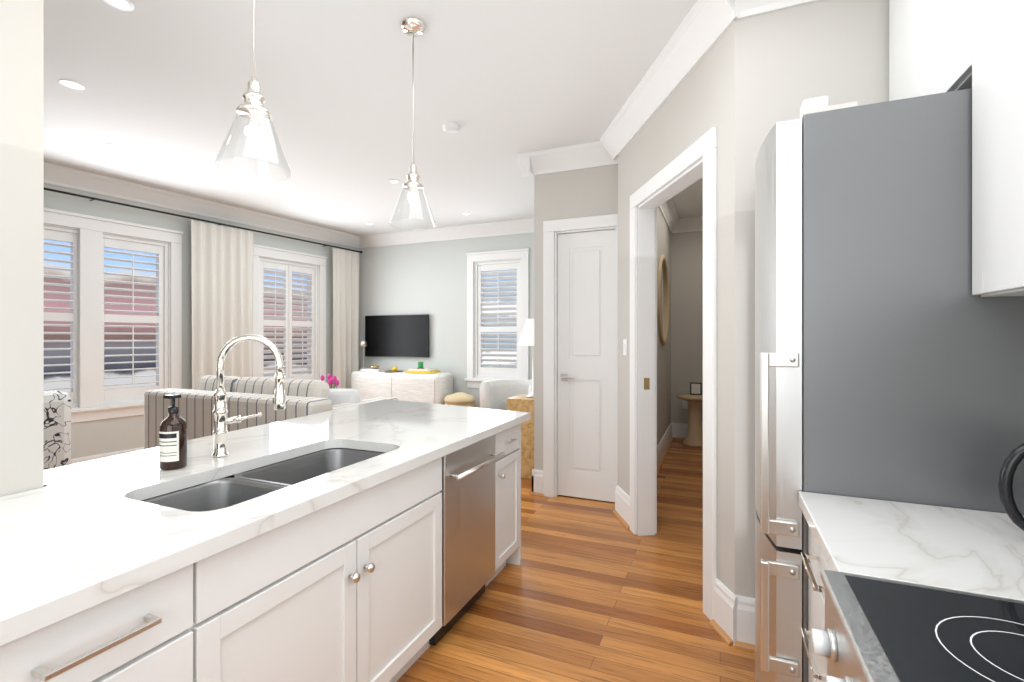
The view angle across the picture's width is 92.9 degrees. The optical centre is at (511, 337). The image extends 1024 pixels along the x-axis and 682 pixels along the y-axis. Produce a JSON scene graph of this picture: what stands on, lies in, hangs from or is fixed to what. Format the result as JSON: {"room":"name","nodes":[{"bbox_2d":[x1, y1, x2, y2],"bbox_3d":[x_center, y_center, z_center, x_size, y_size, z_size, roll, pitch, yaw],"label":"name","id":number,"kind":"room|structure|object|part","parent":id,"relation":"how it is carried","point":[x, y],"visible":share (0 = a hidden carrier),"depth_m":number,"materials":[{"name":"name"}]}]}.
{"room":"kitchen","nodes":[
{"label":"kitchen","id":0,"kind":"room"},
{"bbox_2d":[0,0,43,496],"bbox_3d":[-2.001,-0.110,0.459,0.160,2.980,2.370,0,0,23],"label":"wall","id":1,"kind":"structure","parent":0,"point":[21,21],"depth_m":1.47,"materials":[{"name":"paint"}]},
{"bbox_2d":[44,183,358,458],"bbox_3d":[-4.452,-0.110,4.505,0.220,2.980,8.160,0,0,30],"label":"wall","id":2,"kind":"structure","parent":0,"point":[96,437],"depth_m":5.24,"materials":[{"name":"paint"}]},
{"bbox_2d":[71,447,143,463],"bbox_3d":[-4.397,1.271,4.340,0.951,0.218,7.880,0,0,23],"label":"baseboard","id":3,"kind":"structure","parent":2,"relation":"attached to","point":[82,459],"depth_m":4.86,"materials":[{"name":"white wood"}]},
{"bbox_2d":[44,208,182,422],"bbox_3d":[-4.228,-0.193,4.837,0.280,2.015,1.690,0,0,30],"label":"window","id":4,"kind":"structure","parent":2,"relation":"in","point":[66,221],"depth_m":4.84,"materials":[{"name":"white wood"}]},
{"bbox_2d":[44,229,163,402],"bbox_3d":[-4.203,-0.190,4.823,0.068,1.646,1.322,0,0,30],"label":"window shutters","id":5,"kind":"object","parent":4,"relation":"attached to","point":[115,393],"visible":0.5,"depth_m":5.01,"materials":[{"name":"white wood"}]},
{"bbox_2d":[44,187,361,252],"bbox_3d":[-3.690,-1.355,5.480,0.135,0.040,5.150,0,0,30],"label":"curtain rod","id":6,"kind":"object","parent":2,"relation":"attached to","point":[103,200],"visible":0.94,"depth_m":5.39,"materials":[{"name":"black metal"}]},
{"bbox_2d":[191,219,253,389],"bbox_3d":[-3.443,0.015,5.817,0.097,2.700,0.760,0,0,30],"label":"curtain","id":7,"kind":"object","parent":6,"relation":"hanging from","point":[222,281],"visible":0.5,"depth_m":5.76,"materials":[{"name":"fabric"}]},
{"bbox_2d":[333,248,358,388],"bbox_3d":[-2.527,0.015,7.419,0.092,2.700,0.530,0,0,31],"label":"curtain","id":8,"kind":"object","parent":6,"relation":"hanging from","point":[345,314],"visible":0.71,"depth_m":7.37,"materials":[{"name":"fabric"}]},
{"bbox_2d":[253,244,326,381],"bbox_3d":[-3.131,-0.193,6.756,0.280,2.015,1.210,0,0,30],"label":"window","id":9,"kind":"structure","parent":2,"relation":"in","point":[317,263],"depth_m":6.87,"materials":[{"name":"white wood"}]},
{"bbox_2d":[261,261,314,379],"bbox_3d":[-3.104,-0.190,6.741,0.063,1.646,0.842,0,0,30],"label":"window shutters","id":10,"kind":"object","parent":9,"relation":"attached to","point":[288,324],"visible":0.81,"depth_m":6.74,"materials":[{"name":"white wood"}]},
{"bbox_2d":[44,0,821,247],"bbox_3d":[-1.380,-1.518,3.479,7.175,0.165,8.689,0,0,23],"label":"crown molding","id":11,"kind":"structure","parent":2,"relation":"attached to","point":[704,26],"depth_m":4.20,"materials":[{"name":"white wood"}]},
{"bbox_2d":[44,0,702,235],"bbox_3d":[-1.354,-1.640,3.571,7.700,0.080,9.100,0,0,23],"label":"ceiling","id":12,"kind":"structure","parent":0,"point":[159,99],"depth_m":3.21,"materials":[{"name":"white paint"}]},
{"bbox_2d":[59,80,84,89],"bbox_3d":[-2.776,-1.595,3.070,0.123,0.002,0.123,0,0,-16],"label":"recessed light","id":13,"kind":"object","parent":12,"relation":"in","point":[70,84],"depth_m":3.06,"materials":[{"name":"white plastic"}]},
{"bbox_2d":[104,0,134,10],"bbox_3d":[-1.871,-1.595,2.313,0.123,0.002,0.123,0,0,17],"label":"recessed light","id":14,"kind":"object","parent":12,"relation":"in","point":[126,5],"depth_m":2.33,"materials":[{"name":"white plastic"}]},
{"bbox_2d":[214,0,291,181],"bbox_3d":[-0.890,-1.087,1.677,0.238,1.025,0.238,0,0,23],"label":"pendant light","id":15,"kind":"object","parent":12,"relation":"hanging from","point":[252,108],"visible":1,"depth_m":1.67,"materials":[{"name":"clear glass"}]},
{"bbox_3d":[-0.890,-0.677,1.677,0.238,0.205,0.238,0,0,23],"label":"lamp shade","id":16,"kind":"part","parent":15,"relation":"part of","materials":[{"name":"clear glass"}]},
{"bbox_2d":[388,180,399,182],"bbox_3d":[-1.204,-1.595,4.964,0.123,0.002,0.123,0,0,17],"label":"recessed light","id":17,"kind":"object","parent":12,"relation":"in","point":[393,181],"depth_m":4.96,"materials":[{"name":"white plastic"}]},
{"bbox_2d":[389,17,435,230],"bbox_3d":[-0.506,-1.087,2.490,0.238,1.025,0.238,0,0,23],"label":"pendant light","id":18,"kind":"object","parent":12,"relation":"hanging from","point":[413,27],"visible":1,"depth_m":2.48,"materials":[{"name":"clear glass"}]},
{"bbox_3d":[-0.506,-0.677,2.490,0.238,0.205,0.238,0,0,23],"label":"lamp shade","id":19,"kind":"part","parent":18,"relation":"part of","materials":[{"name":"clear glass"}]},
{"bbox_2d":[443,123,459,133],"bbox_3d":[-0.460,-1.580,3.678,0.130,0.040,0.130,0,0,23],"label":"smoke detector","id":20,"kind":"object","parent":12,"relation":"attached to","point":[451,128],"visible":1,"depth_m":3.64,"materials":[{"name":"white plastic"}]},
{"bbox_2d":[359,232,533,407],"bbox_3d":[-0.739,-0.110,7.169,4.400,2.980,0.200,0,0,23],"label":"wall","id":21,"kind":"structure","parent":0,"point":[430,278],"depth_m":7.25,"materials":[{"name":"paint"}]},
{"bbox_2d":[365,314,428,356],"bbox_3d":[-1.768,-0.030,7.463,1.169,0.640,0.065,0,0,23],"label":"screen","id":22,"kind":"object","parent":21,"relation":"attached to","point":[396,335],"visible":0.96,"depth_m":7.42,"materials":[{"name":"black plastic"}]},
{"bbox_2d":[464,248,529,387],"bbox_3d":[-0.176,-0.253,6.896,1.000,1.935,0.260,0,0,23],"label":"window","id":23,"kind":"structure","parent":21,"relation":"attached to","point":[473,379],"depth_m":6.91,"materials":[{"name":"white wood"}]},
{"bbox_2d":[478,263,519,375],"bbox_3d":[-0.184,-0.255,6.878,0.652,1.576,0.065,0,0,23],"label":"window shutters","id":24,"kind":"object","parent":23,"relation":"attached to","point":[497,268],"visible":0.98,"depth_m":6.86,"materials":[{"name":"white wood"}]},
{"bbox_2d":[534,174,545,469],"bbox_3d":[0.679,-0.110,5.273,0.120,2.980,2.170,0,0,23],"label":"wall","id":25,"kind":"structure","parent":0,"point":[539,180],"depth_m":4.28,"materials":[{"name":"paint"}]},
{"bbox_2d":[529,469,542,495],"bbox_3d":[0.599,1.271,5.258,0.065,0.218,2.160,0,0,23],"label":"baseboard","id":26,"kind":"structure","parent":25,"relation":"attached to","point":[537,475],"depth_m":4.27,"materials":[{"name":"white wood"}]},
{"bbox_2d":[397,439,754,681],"bbox_3d":[-1.354,1.410,3.571,7.700,0.060,9.100,0,0,23],"label":"floor","id":27,"kind":"structure","parent":0,"point":[589,590],"depth_m":2.49,"materials":[{"name":"brown wood"}]},
{"bbox_2d":[44,391,70,469],"bbox_3d":[-3.719,0.880,3.332,0.870,1.000,0.800,0,0,23],"label":"chair","id":28,"kind":"object","parent":27,"relation":"on","point":[57,428],"visible":0.17,"depth_m":3.43,"materials":[{"name":"white fabric"}]},
{"bbox_2d":[0,419,529,681],"bbox_3d":[-1.065,0.943,1.650,1.167,0.876,3.295,0,0,23],"label":"kitchen island","id":29,"kind":"object","parent":27,"relation":"on","point":[378,541],"depth_m":1.49,"materials":[{"name":"white"}]},
{"bbox_2d":[0,399,530,634],"bbox_3d":[-1.096,0.484,1.785,1.250,0.040,3.620,0,0,23],"label":"island countertop","id":30,"kind":"structure","parent":29,"relation":"on","point":[69,541],"depth_m":1.39,"materials":[{"name":"white stone"}]},
{"bbox_2d":[159,394,186,469],"bbox_3d":[-1.212,0.332,1.742,0.082,0.264,0.083,0,0,23],"label":"soap bottle","id":31,"kind":"object","parent":30,"relation":"on","point":[173,441],"visible":1,"depth_m":1.71,"materials":[{"name":"brown glass"}]},
{"bbox_2d":[212,334,285,456],"bbox_3d":[-1.031,0.224,1.953,0.247,0.479,0.218,0,0,23],"label":"faucet","id":32,"kind":"object","parent":30,"relation":"on","point":[221,420],"visible":1,"depth_m":1.91,"materials":[{"name":"silver metal"}]},
{"bbox_2d":[132,443,391,514],"bbox_3d":[-0.817,0.607,1.769,0.461,0.228,0.946,0,0,23],"label":"sink","id":33,"kind":"object","parent":30,"relation":"in","point":[215,492],"depth_m":1.79,"materials":[{"name":"silver metal"}]},
{"bbox_2d":[144,375,397,448],"bbox_3d":[-1.857,0.834,3.819,1.680,1.068,0.960,0,0,23],"label":"sofa","id":34,"kind":"object","parent":27,"relation":"on","point":[247,396],"visible":0.27,"depth_m":3.47,"materials":[{"name":"white fabric"}]},
{"bbox_2d":[351,371,452,404],"bbox_3d":[-1.643,0.938,7.180,1.570,0.876,0.430,0,0,23],"label":"tv console","id":35,"kind":"object","parent":27,"relation":"on","point":[435,388],"visible":0.38,"depth_m":6.92,"materials":[{"name":"white wood"}]},
{"bbox_2d":[444,392,474,406],"bbox_3d":[-0.721,1.063,6.704,0.430,0.625,0.430,0,0,23],"label":"pouf","id":36,"kind":"object","parent":27,"relation":"on","point":[461,399],"visible":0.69,"depth_m":6.55,"materials":[{"name":"fabric"}]},
{"bbox_2d":[480,379,531,409],"bbox_3d":[0.054,0.940,5.769,0.858,0.840,0.810,0,0,23],"label":"chair","id":37,"kind":"object","parent":27,"relation":"on","point":[495,394],"visible":0.21,"depth_m":5.98,"materials":[{"name":"fabric"}]},
{"bbox_2d":[507,394,533,478],"bbox_3d":[0.192,0.988,4.929,0.375,0.776,0.375,0,0,23],"label":"table","id":38,"kind":"object","parent":27,"relation":"on","point":[522,403],"visible":0.21,"depth_m":4.75,"materials":[{"name":"brown wood"}]},
{"bbox_2d":[518,319,533,397],"bbox_3d":[0.218,0.203,4.932,0.320,0.790,0.320,0,0,23],"label":"table lamp","id":39,"kind":"object","parent":38,"relation":"on","point":[527,337],"visible":0.48,"depth_m":4.86,"materials":[{"name":"white fabric"}]},
{"bbox_3d":[0.218,-0.057,4.932,0.320,0.270,0.320,0,0,23],"label":"lamp shade","id":40,"kind":"part","parent":39,"relation":"part of","materials":[{"name":"white fabric"}]},
{"bbox_2d":[677,382,702,446],"bbox_3d":[2.360,0.980,6.278,0.440,0.800,0.440,0,0,23],"label":"table","id":41,"kind":"object","parent":27,"relation":"on","point":[694,399],"visible":0.81,"depth_m":6.21,"materials":[{"name":"beige wood"}]},
{"bbox_2d":[755,88,1023,681],"bbox_3d":[1.282,0.320,1.670,0.816,2.120,0.712,0,0,23],"label":"fridge","id":42,"kind":"object","parent":27,"relation":"on","point":[889,356],"visible":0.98,"depth_m":1.41,"materials":[{"name":"grey metal"}]},
{"bbox_2d":[798,491,1023,681],"bbox_3d":[0.744,0.922,0.281,0.743,0.915,2.302,0,0,23],"label":"countertop","id":43,"kind":"structure","parent":27,"relation":"on","point":[972,551],"depth_m":1.13,"materials":[{"name":"white stone"}]},
{"bbox_2d":[998,443,1023,530],"bbox_3d":[1.253,0.347,1.063,0.288,0.233,0.176,0,0,23],"label":"kettle","id":44,"kind":"object","parent":43,"relation":"on","point":[1014,459],"visible":1,"depth_m":1.10,"materials":[{"name":"black plastic"}]},
{"bbox_2d":[811,569,1023,681],"bbox_3d":[0.800,0.910,0.494,0.807,0.900,0.752,0,0,23],"label":"stove","id":45,"kind":"object","parent":27,"relation":"on","point":[880,630],"visible":1,"depth_m":0.78,"materials":[{"name":"black glass"}]},
{"bbox_3d":[-1.561,1.155,5.057,1.150,0.450,0.630,0,0,23],"label":"coffee table","id":46,"kind":"object","parent":27,"relation":"on","visible":0},
{"bbox_2d":[321,374,338,388],"bbox_3d":[-1.920,0.656,5.186,0.222,0.546,0.207,0,0,23],"label":"tulip vase","id":47,"kind":"object","parent":46,"relation":"on","point":[334,381],"visible":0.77,"depth_m":5.13,"materials":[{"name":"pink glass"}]},
{"bbox_2d":[546,164,613,231],"bbox_3d":[0.621,-0.110,4.184,0.630,2.980,0.120,0,0,23],"label":"wall","id":48,"kind":"structure","parent":0,"point":[587,192],"depth_m":4.13,"materials":[{"name":"paint"}]},
{"bbox_2d":[543,216,590,496],"bbox_3d":[0.611,0.180,4.175,0.678,2.400,0.142,0,0,23],"label":"door frame","id":49,"kind":"structure","parent":48,"relation":"attached to","point":[551,228],"depth_m":4.22,"materials":[{"name":"white wood"}]},
{"bbox_2d":[558,229,615,501],"bbox_3d":[0.634,0.233,4.136,0.518,2.271,0.095,0,0,23],"label":"closet door","id":50,"kind":"structure","parent":48,"relation":"in","point":[587,365],"depth_m":4.14,"materials":[{"name":"white wood"}]},
{"bbox_2d":[614,164,670,445],"bbox_3d":[1.503,-0.110,5.266,0.140,2.980,3.135,0,0,23],"label":"wall","id":51,"kind":"structure","parent":0,"point":[663,232],"depth_m":5.79,"materials":[{"name":"paint"}]},
{"bbox_2d":[657,255,668,344],"bbox_3d":[1.768,-0.440,5.661,0.030,1.040,1.040,0,0,23],"label":"mirror","id":52,"kind":"object","parent":51,"relation":"attached to","point":[663,299],"visible":1,"depth_m":5.62,"materials":[{"name":"gold mirror"}]},
{"bbox_2d":[657,423,674,474],"bbox_3d":[1.613,1.271,5.292,0.040,0.218,3.000,0,0,23],"label":"baseboard","id":53,"kind":"structure","parent":51,"relation":"attached to","point":[664,445],"depth_m":5.76,"materials":[{"name":"white wood"}]},
{"bbox_2d":[618,21,734,594],"bbox_3d":[0.980,-0.110,3.022,0.120,2.980,1.639,0,0,-6],"label":"wall","id":54,"kind":"structure","parent":0,"point":[697,104],"depth_m":2.36,"materials":[{"name":"paint"}]},
{"bbox_2d":[612,485,629,529],"bbox_3d":[0.831,1.271,3.677,0.203,0.218,0.321,0,0,23],"label":"baseboard","id":55,"kind":"structure","parent":54,"relation":"attached to","point":[622,499],"depth_m":3.67,"materials":[{"name":"white wood"}]},
{"bbox_2d":[623,339,626,354],"bbox_3d":[0.848,0.070,3.654,0.010,0.120,0.075,0,0,-6],"label":"switch plate","id":56,"kind":"object","parent":54,"relation":"attached to","point":[624,346],"visible":1,"depth_m":3.64,"materials":[{"name":"white plastic"}]},
{"bbox_2d":[591,127,716,620],"bbox_3d":[0.990,0.180,2.936,0.707,2.400,1.091,0,0,23],"label":"door frame","id":57,"kind":"structure","parent":54,"relation":"attached to","point":[643,368],"depth_m":3.39,"materials":[{"name":"white wood"}]},
{"bbox_2d":[671,231,702,423],"bbox_3d":[2.635,-0.110,6.552,1.170,2.980,0.120,0,0,23],"label":"wall","id":58,"kind":"structure","parent":0,"point":[686,304],"depth_m":6.59,"materials":[{"name":"paint"}]},
{"bbox_2d":[683,400,687,408],"bbox_3d":[2.355,0.902,6.602,0.075,0.115,0.006,0,0,23],"label":"electrical outlet plate","id":59,"kind":"object","parent":58,"relation":"attached to","point":[685,404],"visible":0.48,"depth_m":6.60,"materials":[{"name":"white plastic"}]},
{"bbox_2d":[675,423,702,439],"bbox_3d":[2.698,1.271,6.438,1.005,0.218,0.040,0,0,23],"label":"baseboard","id":60,"kind":"structure","parent":58,"relation":"attached to","point":[680,428],"depth_m":6.61,"materials":[{"name":"white"}]},
{"bbox_2d":[735,0,888,597],"bbox_3d":[1.431,-0.110,2.085,0.870,2.980,0.120,0,0,23],"label":"wall","id":61,"kind":"structure","parent":0,"point":[788,60],"depth_m":2.15,"materials":[{"name":"paint"}]},
{"bbox_2d":[709,583,754,652],"bbox_3d":[1.034,1.271,2.174,0.289,0.218,0.050,0,0,23],"label":"baseboard","id":62,"kind":"structure","parent":61,"relation":"attached to","point":[732,622],"depth_m":2.18,"materials":[{"name":"white wood"}]},
{"bbox_2d":[889,0,952,100],"bbox_3d":[1.530,-1.167,1.575,0.323,0.863,0.700,0,0,23],"label":"upper cabinet","id":63,"kind":"object","parent":61,"relation":"attached to","point":[943,46],"depth_m":1.65,"materials":[{"name":"white wood"}]},
{"bbox_2d":[953,0,1023,296],"bbox_3d":[1.199,-0.854,0.803,0.323,1.488,1.095,0,0,23],"label":"upper cabinet","id":64,"kind":"object","parent":61,"relation":"attached to","point":[988,35],"depth_m":1.21,"materials":[{"name":"white wood"}]},
{"label":"outside","id":65,"kind":"structure","parent":0,"visible":0},
{"bbox_2d":[44,239,306,391],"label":"window","id":66,"kind":"structure","parent":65,"point":[52,385],"depth_m":8.36,"materials":[{"name":"glass"}]},
{"bbox_2d":[483,270,516,367],"bbox_3d":[1.321,-1.620,9.442,7.000,10.000,0.001,0,0,23],"label":"building","id":67,"kind":"structure","parent":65,"point":[496,352],"depth_m":10.11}
]}

